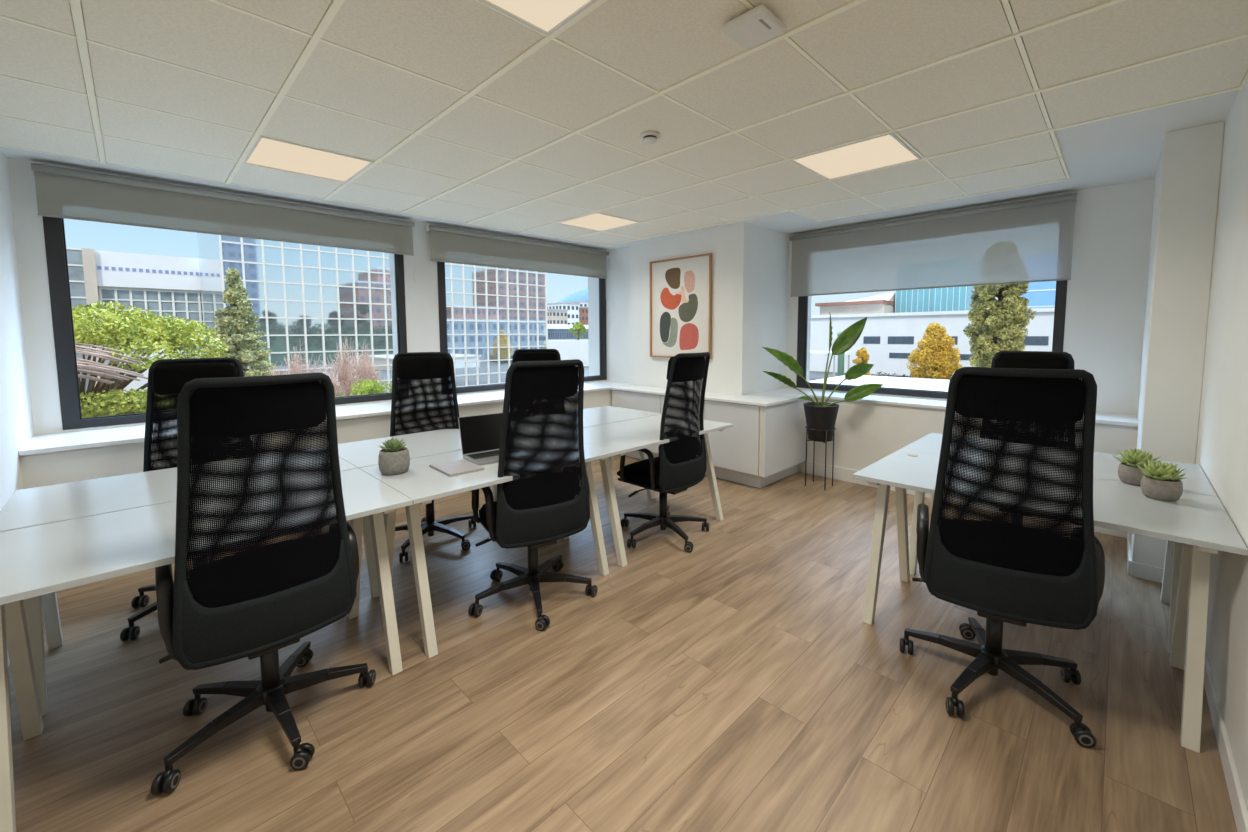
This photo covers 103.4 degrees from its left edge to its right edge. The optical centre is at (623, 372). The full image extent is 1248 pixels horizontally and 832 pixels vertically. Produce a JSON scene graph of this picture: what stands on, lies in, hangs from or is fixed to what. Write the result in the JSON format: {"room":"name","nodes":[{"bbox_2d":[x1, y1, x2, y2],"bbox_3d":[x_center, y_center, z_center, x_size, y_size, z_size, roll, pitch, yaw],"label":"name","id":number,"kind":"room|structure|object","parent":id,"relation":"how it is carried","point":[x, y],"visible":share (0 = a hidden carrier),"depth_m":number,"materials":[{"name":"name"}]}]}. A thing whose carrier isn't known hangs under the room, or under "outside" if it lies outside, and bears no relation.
{"room":"open-plan office","nodes":[
{"label":"open-plan office","id":0,"kind":"room"},
{"bbox_2d":[0,149,33,510],"bbox_3d":[-2.117,0.077,1.322,0.200,2.503,5.475,-5,6,-45],"label":"wall","id":1,"kind":"structure","parent":0,"point":[16,417],"depth_m":2.72,"materials":[{"name":"white paint"}]},
{"bbox_2d":[7,158,606,434],"bbox_3d":[-2.103,-0.204,4.926,4.910,2.503,0.360,-5,6,-45],"label":"wall","id":2,"kind":"structure","parent":0,"point":[421,296],"depth_m":3.13,"materials":[{"name":"white paint"}]},
{"bbox_2d":[42,216,408,429],"bbox_3d":[-2.877,-0.458,3.930,2.206,1.528,0.074,-5,6,-45],"label":"window","id":3,"kind":"structure","parent":2,"relation":"in","point":[54,230],"depth_m":3.19,"materials":[{"name":"metal"}]},
{"bbox_2d":[31,163,414,282],"bbox_3d":[-2.779,-1.059,3.816,2.294,0.563,0.112,-5,6,-45],"label":"roller blind","id":4,"kind":"object","parent":3,"relation":"attached to","point":[66,193],"visible":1,"depth_m":3.55,"materials":[{"name":"grey fabric"}]},
{"bbox_2d":[437,262,606,392],"bbox_3d":[-1.062,-0.608,5.725,2.262,1.528,0.074,-5,6,-45],"label":"window","id":5,"kind":"structure","parent":2,"relation":"in","point":[440,265],"depth_m":5.34,"materials":[{"name":"metal"}]},
{"bbox_2d":[426,224,608,298],"bbox_3d":[-1.044,-1.187,5.532,2.317,0.593,0.112,-5,6,-45],"label":"roller blind","id":6,"kind":"object","parent":5,"relation":"attached to","point":[447,244],"visible":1,"depth_m":5.34,"materials":[{"name":"grey fabric"}]},
{"bbox_2d":[19,389,611,488],"bbox_3d":[-1.924,0.694,4.492,4.450,0.778,0.600,-5,6,-45],"label":"wall","id":7,"kind":"structure","parent":0,"point":[53,468],"depth_m":2.96,"materials":[{"name":"white paint"}]},
{"bbox_2d":[18,381,629,455],"bbox_3d":[-1.754,0.277,4.613,4.910,0.028,0.625,-5,6,-45],"label":"windowsill","id":8,"kind":"structure","parent":7,"relation":"on","point":[83,439],"depth_m":3.20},
{"bbox_2d":[8,455,1236,831],"bbox_3d":[0.091,1.254,3.461,6.200,0.200,5.675,-5,6,-45],"label":"floor","id":9,"kind":"structure","parent":0,"point":[738,681],"depth_m":1.88,"materials":[{"name":"brown wood"}]},
{"bbox_2d":[0,448,356,715],"bbox_3d":[-2.046,0.876,2.407,1.198,0.740,0.698,-5,6,-45],"label":"desk","id":10,"kind":"object","parent":9,"relation":"on","point":[36,506],"visible":0.45,"depth_m":2.08,"materials":[{"name":"white laminate"}]},
{"bbox_2d":[120,358,251,640],"bbox_3d":[-2.247,0.581,2.604,0.647,1.298,0.646,-3,5,-30],"label":"office chair","id":11,"kind":"object","parent":9,"relation":"on","point":[167,378],"visible":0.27,"depth_m":2.65,"materials":[{"name":"black fabric"}]},
{"bbox_2d":[0,468,412,831],"bbox_3d":[-1.546,0.913,1.904,1.198,0.740,0.698,-5,6,-45],"label":"desk","id":12,"kind":"object","parent":9,"relation":"on","point":[39,560],"visible":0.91,"depth_m":1.66,"materials":[{"name":"white laminate"}]},
{"bbox_2d":[151,372,375,794],"bbox_3d":[-1.294,0.640,1.781,0.672,1.298,0.657,-5,6,-43],"label":"office chair","id":13,"kind":"object","parent":9,"relation":"on","point":[259,599],"visible":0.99,"depth_m":1.59,"materials":[{"name":"black fabric"}]},
{"bbox_2d":[189,537,337,604],"bbox_3d":[-1.204,0.661,1.678,0.425,0.157,0.084,-5,6,-43],"label":"lumbar cushion","id":14,"kind":"object","parent":13,"relation":"on","point":[211,583],"depth_m":1.59,"materials":[{"name":"black fabric"}]},
{"bbox_2d":[390,352,475,561],"bbox_3d":[-1.354,0.515,3.390,0.640,1.298,0.636,-2,5,-24],"label":"office chair","id":15,"kind":"object","parent":9,"relation":"on","point":[408,368],"visible":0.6,"depth_m":3.51,"materials":[{"name":"black fabric"}]},
{"bbox_2d":[338,428,538,597],"bbox_3d":[-1.194,0.806,3.249,1.198,0.740,0.698,-5,6,-45],"label":"desk","id":16,"kind":"object","parent":9,"relation":"on","point":[365,453],"visible":0.23,"depth_m":2.96,"materials":[{"name":"white laminate"}]},
{"bbox_2d":[359,435,619,657],"bbox_3d":[-0.694,0.842,2.746,1.198,0.740,0.698,-5,6,-45],"label":"desk","id":17,"kind":"object","parent":9,"relation":"on","point":[423,484],"visible":0.53,"depth_m":2.34,"materials":[{"name":"white laminate"}]},
{"bbox_2d":[378,437,409,474],"bbox_3d":[-1.142,0.409,2.451,0.144,0.175,0.146,-5,6,-45],"label":"potted succulent","id":18,"kind":"object","parent":17,"relation":"on","point":[394,458],"visible":1,"depth_m":2.40,"materials":[{"name":"green plant"}]},
{"bbox_2d":[429,459,483,476],"bbox_3d":[-0.856,0.483,2.524,0.182,0.012,0.250,-4,6,-43],"label":"notebook","id":19,"kind":"object","parent":17,"relation":"on","point":[461,466],"visible":1,"depth_m":2.50,"materials":[{"name":"paper"}]},
{"bbox_2d":[458,412,526,464],"bbox_3d":[-0.726,0.359,2.763,0.310,0.221,0.270,-4,6,-38],"label":"laptop","id":20,"kind":"object","parent":17,"relation":"on","point":[478,433],"visible":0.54,"depth_m":2.80,"materials":[{"name":"silver metal"}]},
{"bbox_2d":[468,359,597,630],"bbox_3d":[-0.510,0.571,2.615,0.658,1.298,0.659,-3,5,-32],"label":"office chair","id":21,"kind":"object","parent":9,"relation":"on","point":[548,506],"visible":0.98,"depth_m":2.43,"materials":[{"name":"black fabric"}]},
{"bbox_2d":[504,475,579,507],"bbox_3d":[-0.411,0.592,2.506,0.425,0.157,0.084,-3,5,-32],"label":"lumbar cushion","id":22,"kind":"object","parent":21,"relation":"on","point":[518,492],"depth_m":2.43,"materials":[{"name":"black fabric"}]},
{"bbox_2d":[510,349,563,413],"bbox_3d":[-0.713,0.462,4.022,0.634,1.298,0.656,-1,5,-11],"label":"office chair","id":23,"kind":"object","parent":9,"relation":"on","point":[519,354],"visible":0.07,"depth_m":4.18,"materials":[{"name":"black plastic"}]},
{"bbox_2d":[511,406,660,498],"bbox_3d":[-0.342,0.735,4.091,1.198,0.742,0.698,-5,6,-45],"label":"desk","id":24,"kind":"object","parent":9,"relation":"on","point":[595,416],"visible":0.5,"depth_m":4.20,"materials":[{"name":"white laminate"}]},
{"bbox_2d":[551,414,732,566],"bbox_3d":[0.158,0.772,3.588,1.198,0.740,0.698,-5,6,-45],"label":"desk","id":25,"kind":"object","parent":9,"relation":"on","point":[626,436],"visible":0.48,"depth_m":3.30,"materials":[{"name":"white laminate"}]},
{"bbox_2d":[617,352,709,551],"bbox_3d":[0.257,0.503,3.439,0.658,1.298,0.642,4,6,44],"label":"office chair","id":26,"kind":"object","parent":9,"relation":"on","point":[677,468],"visible":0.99,"depth_m":3.28,"materials":[{"name":"black fabric"}]},
{"bbox_2d":[658,438,697,462],"bbox_3d":[0.392,0.521,3.357,0.084,0.157,0.425,4,6,44],"label":"lumbar cushion","id":27,"kind":"object","parent":26,"relation":"on","point":[673,451],"depth_m":3.25,"materials":[{"name":"black fabric"}]},
{"bbox_2d":[611,385,809,487],"bbox_3d":[0.855,0.596,5.370,0.860,0.807,2.000,-5,6,-45],"label":"base cabinet","id":28,"kind":"object","parent":9,"relation":"on","point":[765,444],"visible":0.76,"depth_m":4.67,"materials":[{"name":"white paint"}]},
{"bbox_2d":[805,426,835,489],"bbox_3d":[1.819,0.778,4.583,0.264,0.555,0.264,4,6,43],"label":"plant stand","id":29,"kind":"object","parent":9,"relation":"on","point":[834,429],"visible":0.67,"depth_m":4.57,"materials":[{"name":"black metal"}]},
{"bbox_2d":[762,312,883,441],"bbox_3d":[1.799,0.026,4.562,1.103,1.183,0.390,0,4,1],"label":"potted plant","id":30,"kind":"object","parent":29,"relation":"on","point":[822,415],"visible":1,"depth_m":4.51,"materials":[{"name":"green plant"}]},
{"bbox_2d":[899,367,1104,747],"bbox_3d":[1.493,0.610,1.977,0.636,1.298,0.646,2,5,28],"label":"office chair","id":31,"kind":"object","parent":9,"relation":"on","point":[997,568],"visible":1,"depth_m":1.75,"materials":[{"name":"black plastic"}]},
{"bbox_2d":[940,520,1079,572],"bbox_3d":[1.415,0.635,1.827,0.425,0.157,0.084,2,5,31],"label":"lumbar cushion","id":32,"kind":"object","parent":31,"relation":"on","point":[1061,552],"depth_m":1.78,"materials":[{"name":"black fabric"}]},
{"bbox_2d":[980,351,1079,524],"bbox_3d":[2.408,0.523,3.031,0.647,1.298,0.630,-5,6,-45],"label":"office chair","id":33,"kind":"object","parent":9,"relation":"on","point":[1002,359],"visible":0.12,"depth_m":3.09,"materials":[{"name":"black plastic"}]},
{"bbox_2d":[853,450,1247,752],"bbox_3d":[1.778,0.868,2.238,0.698,0.742,1.198,-5,6,-45],"label":"desk","id":34,"kind":"object","parent":9,"relation":"on","point":[1204,527],"visible":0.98,"depth_m":1.91,"materials":[{"name":"white laminate"}]},
{"bbox_2d":[1136,459,1187,500],"bbox_3d":[2.195,0.434,2.015,0.158,0.157,0.146,-5,6,-45],"label":"potted succulent","id":35,"kind":"object","parent":34,"relation":"on","point":[1163,482],"visible":1,"depth_m":1.98,"materials":[{"name":"green plant"}]},
{"bbox_2d":[1141,475,1182,500],"bbox_3d":[2.195,0.471,2.015,0.118,0.083,0.118,-5,6,-45],"label":"pot","id":36,"kind":"object","parent":35,"relation":"on","point":[1162,488],"depth_m":1.98,"materials":[{"name":"grey concrete"}]},
{"bbox_2d":[899,433,1217,652],"bbox_3d":[2.278,0.828,2.732,0.698,0.740,1.198,-5,6,-45],"label":"desk","id":37,"kind":"object","parent":9,"relation":"on","point":[1105,466],"visible":0.42,"depth_m":2.52,"materials":[{"name":"white laminate"}]},
{"bbox_2d":[1113,448,1161,485],"bbox_3d":[2.294,0.417,2.209,0.149,0.158,0.160,-5,6,-45],"label":"potted succulent","id":38,"kind":"object","parent":37,"relation":"on","point":[1129,472],"visible":0.84,"depth_m":2.19,"materials":[{"name":"green plant"}]},
{"bbox_2d":[1118,463,1144,485],"bbox_3d":[2.296,0.455,2.211,0.118,0.083,0.118,-5,6,-45],"label":"pot","id":39,"kind":"object","parent":38,"relation":"on","point":[1129,473],"depth_m":2.19,"materials":[{"name":"grey concrete"}]},
{"bbox_2d":[0,0,1247,250],"bbox_3d":[0.076,-1.457,3.250,6.200,0.268,5.675,-5,6,-45],"label":"ceiling","id":40,"kind":"structure","parent":0,"point":[469,116],"depth_m":2.24,"materials":[{"name":"paint"}]},
{"bbox_2d":[243,135,373,182],"bbox_3d":[-1.942,-1.302,3.035,0.574,0.018,0.574,-5,6,-45],"label":"recessed light","id":41,"kind":"object","parent":40,"relation":"in","point":[267,152],"visible":0.87,"depth_m":3.01,"materials":[{"name":"white plastic"}]},
{"bbox_2d":[478,0,597,35],"bbox_3d":[-0.273,-1.180,1.357,0.574,0.018,0.574,-5,6,-45],"label":"recessed light","id":42,"kind":"object","parent":40,"relation":"in","point":[546,17],"visible":1,"depth_m":1.63,"materials":[{"name":"white plastic"}]},
{"bbox_2d":[557,212,640,231],"bbox_3d":[-0.242,-1.442,4.715,0.574,0.018,0.574,-5,6,-45],"label":"recessed light","id":43,"kind":"object","parent":40,"relation":"in","point":[596,221],"visible":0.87,"depth_m":4.72,"materials":[{"name":"white plastic"}]},
{"bbox_2d":[640,130,659,143],"bbox_3d":[0.140,-1.259,2.652,0.104,0.046,0.104,-5,6,-45],"label":"smoke detector","id":44,"kind":"object","parent":40,"relation":"attached to","point":[648,137],"visible":1,"depth_m":2.62,"materials":[{"name":"white plastic"}]},
{"bbox_2d":[722,5,785,48],"bbox_3d":[0.447,-1.185,1.693,0.170,0.035,0.160,-5,6,-45],"label":"wireless access point","id":45,"kind":"object","parent":40,"relation":"attached to","point":[758,25],"visible":1,"depth_m":1.67,"materials":[{"name":"white plastic"}]},
{"bbox_2d":[790,133,921,179],"bbox_3d":[1.427,-1.320,3.037,0.574,0.018,0.574,-5,6,-45],"label":"recessed light","id":46,"kind":"object","parent":40,"relation":"in","point":[887,150],"visible":0.87,"depth_m":3.02,"materials":[{"name":"white plastic"}]},
{"bbox_2d":[588,222,788,394],"bbox_3d":[0.730,-0.321,6.217,1.240,2.503,2.510,-5,6,-45],"label":"wall","id":47,"kind":"structure","parent":0,"point":[750,261],"depth_m":5.27,"materials":[{"name":"white paint"}]},
{"bbox_2d":[650,253,711,358],"bbox_3d":[0.605,-0.708,5.402,0.035,1.088,0.843,-5,6,-45],"label":"framed picture","id":48,"kind":"object","parent":47,"relation":"attached to","point":[680,288],"visible":0.99,"depth_m":5.39,"materials":[{"name":"multicoloured paper"}]},
{"bbox_2d":[803,402,839,441],"bbox_3d":[1.817,0.454,4.558,0.314,0.331,0.314,-5,6,-45],"label":"pot","id":49,"kind":"object","parent":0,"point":[818,415],"depth_m":4.46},
{"bbox_2d":[798,398,1137,472],"bbox_3d":[2.656,0.669,4.487,0.410,0.778,2.755,-5,6,-45],"label":"wall","id":50,"kind":"structure","parent":0,"point":[865,434],"depth_m":4.50,"materials":[{"name":"white paint"}]},
{"bbox_2d":[769,388,1137,426],"bbox_3d":[2.645,0.266,4.446,0.435,0.028,2.755,-5,6,-45],"label":"trim","id":51,"kind":"structure","parent":50,"relation":"on","point":[1102,418],"depth_m":4.41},
{"bbox_2d":[806,461,1126,537],"bbox_3d":[2.666,1.019,4.204,0.014,0.125,2.305,-5,6,-45],"label":"baseboard","id":52,"kind":"structure","parent":50,"relation":"attached to","point":[844,474],"depth_m":4.72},
{"bbox_2d":[786,178,1154,414],"bbox_3d":[2.985,-0.206,4.601,0.320,2.503,2.965,-5,6,-45],"label":"wall","id":53,"kind":"structure","parent":0,"point":[1107,286],"depth_m":3.70,"materials":[{"name":"white paint"}]},
{"bbox_2d":[796,280,1067,398],"bbox_3d":[2.711,-0.551,4.668,0.074,1.538,2.200,-5,6,-45],"label":"window","id":54,"kind":"structure","parent":53,"relation":"in","point":[1061,286],"depth_m":4.79,"materials":[{"name":"metal"}]},
{"bbox_2d":[790,193,1078,319],"bbox_3d":[2.633,-0.974,4.585,0.112,0.904,2.301,-5,6,-45],"label":"roller blind","id":55,"kind":"object","parent":53,"relation":"attached to","point":[1026,241],"visible":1,"depth_m":4.35,"materials":[{"name":"grey fabric"}]},
{"bbox_2d":[1021,281,1055,307],"bbox_3d":[62.557,-8.888,71.298,14.060,15.348,6.600,-5,6,-45],"label":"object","id":56,"kind":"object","parent":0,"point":[1040,294],"visible":0.1,"depth_m":67.07,"materials":[{"name":"blue"}]},
{"bbox_2d":[1131,121,1224,567],"bbox_3d":[3.550,-0.102,3.226,1.460,2.503,0.210,-5,6,-45],"label":"wall","id":57,"kind":"structure","parent":0,"point":[1187,180],"depth_m":2.69,"materials":[{"name":"white paint"}]},
{"bbox_2d":[1195,77,1247,808],"bbox_3d":[2.011,0.048,1.417,6.200,2.503,0.200,-5,6,-45],"label":"wall","id":58,"kind":"structure","parent":0,"point":[1222,442],"depth_m":1.97,"materials":[{"name":"white paint"}]},
{"bbox_2d":[1127,532,1247,831],"bbox_3d":[1.681,1.258,1.475,5.270,0.085,0.223,-5,6,-45],"label":"baseboard","id":59,"kind":"structure","parent":58,"relation":"attached to","point":[1240,811],"depth_m":1.68,"materials":[{"name":"white paint"}]},
{"label":"outside","id":60,"kind":"structure","parent":0,"visible":0},
{"bbox_2d":[578,366,911,380],"bbox_3d":[0.320,-0.573,70.881,420.000,0.500,420.000,-5,6,-45],"label":"ground","id":61,"kind":"structure","parent":60,"point":[814,375],"depth_m":56.40,"materials":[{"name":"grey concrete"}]},
{"bbox_2d":[66,247,204,392],"bbox_3d":[-42.415,-4.177,44.506,17.021,11.250,14.800,-5,6,-45],"label":"building","id":62,"kind":"structure","parent":61,"relation":"on","point":[170,285],"depth_m":38.75,"materials":[{"name":"beige stone"}]},
{"bbox_2d":[72,301,227,417],"bbox_3d":[-12.237,1.150,11.083,5.776,5.539,5.046,-5,6,-45],"label":"tree","id":63,"kind":"object","parent":61,"relation":"on","point":[117,329],"visible":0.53,"depth_m":10.70,"materials":[{"name":"green leaves"},{"name":"brown bark"}]},
{"bbox_2d":[205,268,276,376],"bbox_3d":[-15.509,-0.480,19.898,3.605,7.423,3.604,2,5,26],"label":"spruce tree","id":64,"kind":"object","parent":61,"relation":"on","point":[238,315],"visible":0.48,"depth_m":19.51,"materials":[{"name":"green plant"}]},
{"bbox_2d":[197,233,547,388],"bbox_3d":[-21.313,-5.684,44.692,25.148,14.000,14.300,-5,6,-45],"label":"office block","id":65,"kind":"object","parent":61,"relation":"on","point":[314,296],"visible":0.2,"depth_m":36.60,"materials":[{"name":"glass"}]},
{"bbox_2d":[547,309,567,324],"bbox_3d":[-16.341,-8.647,107.386,4.300,10.090,8.300,-5,6,-45],"label":"block","id":66,"kind":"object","parent":61,"relation":"on","point":[554,316],"visible":0.07,"depth_m":103.88,"materials":[{"name":"beige stone"}]},
{"bbox_2d":[547,302,579,324],"bbox_3d":[-15.621,-10.946,122.055,5.500,12.382,8.300,-5,6,-45],"label":"block","id":67,"kind":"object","parent":61,"relation":"on","point":[573,308],"visible":0.17,"depth_m":119.16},
{"bbox_2d":[548,324,588,365],"bbox_3d":[-6.024,-4.647,79.809,28.000,6.300,10.000,-5,6,-45],"label":"building","id":68,"kind":"structure","parent":61,"relation":"on","point":[560,338],"depth_m":72.54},
{"bbox_2d":[569,322,586,339],"bbox_3d":[-6.971,-6.381,74.684,2.375,2.777,2.384,2,5,30],"label":"tree","id":69,"kind":"object","parent":68,"relation":"on","point":[578,326],"visible":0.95,"depth_m":74.37,"materials":[{"name":"green plant"}]},
{"bbox_2d":[569,301,587,306],"bbox_3d":[-12.857,-14.847,155.585,6.700,14.910,8.300,-5,6,-45],"label":"block","id":70,"kind":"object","parent":61,"relation":"on","point":[582,303],"visible":0.03,"depth_m":150.82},
{"bbox_2d":[579,306,587,324],"bbox_3d":[-14.397,-12.118,137.307,5.500,12.330,8.300,-5,6,-45],"label":"block","id":71,"kind":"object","parent":61,"relation":"on","point":[583,311],"visible":0.06,"depth_m":134.73,"materials":[{"name":"brick"}]},
{"bbox_2d":[810,351,851,376],"bbox_3d":[20.028,-0.775,50.923,4.000,2.800,5.200,-5,6,-45],"label":"canopy","id":72,"kind":"object","parent":61,"relation":"on","point":[814,353],"visible":0.34,"depth_m":48.97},
{"bbox_2d":[837,332,844,375],"bbox_3d":[19.928,-1.336,45.277,0.800,4.800,0.800,-5,6,-45],"label":"post","id":73,"kind":"object","parent":61,"relation":"on","point":[840,369],"visible":0.38,"depth_m":45.10,"materials":[{"name":"paint"}]},
{"bbox_2d":[815,292,895,314],"bbox_3d":[40.365,-7.671,83.493,13.400,11.260,10.600,-5,6,-45],"label":"building","id":74,"kind":"structure","parent":61,"relation":"on","point":[884,303],"depth_m":78.63,"materials":[{"name":"beige stone"}]},
{"bbox_2d":[852,347,871,375],"bbox_3d":[21.267,-0.568,43.983,1.590,3.463,1.691,0,4,5],"label":"autumn tree","id":75,"kind":"object","parent":61,"relation":"on","point":[863,357],"visible":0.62,"depth_m":43.72,"materials":[{"name":"yellow plant"}]},
{"bbox_2d":[809,375,949,391],"bbox_3d":[16.815,1.725,25.882,12.400,1.750,14.400,-5,6,-45],"label":"shed","id":76,"kind":"object","parent":61,"relation":"on","point":[889,382],"visible":0.04,"depth_m":29.59,"materials":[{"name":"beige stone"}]},
{"bbox_2d":[871,372,912,377],"bbox_3d":[26.065,0.960,37.139,2.486,1.574,15.102,-5,6,-45],"label":"hedge","id":77,"kind":"object","parent":61,"relation":"on","point":[887,375],"visible":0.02,"depth_m":40.74,"materials":[{"name":"grey"}]},
{"bbox_2d":[810,308,1054,376],"bbox_3d":[40.835,-3.500,57.929,20.300,6.920,39.100,-5,6,-45],"label":"warehouse","id":78,"kind":"structure","parent":61,"relation":"on","point":[888,339],"depth_m":54.61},
{"bbox_2d":[906,322,961,379],"bbox_3d":[22.930,-1.008,36.547,3.321,5.480,3.461,0,4,0],"label":"autumn tree","id":79,"kind":"object","parent":61,"relation":"on","point":[935,341],"visible":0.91,"depth_m":35.86,"materials":[{"name":"yellow plant"}]},
{"bbox_2d":[895,285,983,312],"bbox_3d":[51.243,-9.545,79.840,14.060,15.450,9.360,-5,6,-45],"label":"glass block","id":80,"kind":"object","parent":61,"relation":"on","point":[949,298],"visible":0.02,"depth_m":74.31,"materials":[{"name":"teal glass"}]},
{"bbox_2d":[963,282,1035,367],"bbox_3d":[20.083,-2.254,26.511,3.059,9.553,2.978,-5,6,-45],"label":"poplar tree","id":81,"kind":"object","parent":61,"relation":"on","point":[1003,319],"visible":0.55,"depth_m":25.89,"materials":[{"name":"green plant"}]},
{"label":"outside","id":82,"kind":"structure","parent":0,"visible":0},
{"bbox_2d":[554,288,587,302],"bbox_3d":[-5.771,-40.950,330.180,160.000,40.686,150.000,-5,6,-45],"label":"hill","id":83,"kind":"structure","parent":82,"point":[581,295],"depth_m":338.63,"materials":[{"name":"blue"}]},
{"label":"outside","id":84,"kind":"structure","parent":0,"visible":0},
{"bbox_3d":[-15.111,2.291,17.619,19.000,2.450,20.000,-5,6,-45],"label":"ground","id":85,"kind":"structure","parent":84,"visible":0},
{"bbox_2d":[266,343,328,374],"bbox_3d":[-13.259,-0.065,20.172,2.262,2.661,2.218,-3,5,-28],"label":"bare shrub","id":86,"kind":"object","parent":85,"relation":"on","point":[295,369],"visible":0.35,"depth_m":20.03,"materials":[{"name":"plant"}]},
{"bbox_2d":[321,368,348,395],"bbox_3d":[-10.910,0.599,18.006,1.556,1.650,1.626,-5,6,-45],"label":"bare shrub","id":87,"kind":"object","parent":85,"relation":"on","point":[335,384],"visible":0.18,"depth_m":17.95,"materials":[{"name":"beige plant"}]},
{"bbox_2d":[320,335,371,395],"bbox_3d":[-11.208,-0.162,19.849,1.758,2.876,1.726,2,5,32],"label":"bare shrub","id":88,"kind":"object","parent":85,"relation":"on","point":[346,375],"visible":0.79,"depth_m":19.71,"materials":[{"name":"plant"}]},
{"bbox_2d":[349,344,387,386],"bbox_3d":[-11.869,-0.245,22.470,1.807,2.644,1.891,-4,6,-38],"label":"bare shrub","id":89,"kind":"object","parent":85,"relation":"on","point":[369,373],"visible":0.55,"depth_m":22.43,"materials":[{"name":"plant"}]},
{"bbox_2d":[349,379,391,395],"bbox_3d":[-9.462,0.799,18.480,1.651,1.253,1.430,-5,6,-45],"label":"bush","id":90,"kind":"object","parent":85,"relation":"on","point":[371,389],"visible":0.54,"depth_m":18.15,"materials":[{"name":"green plant"}]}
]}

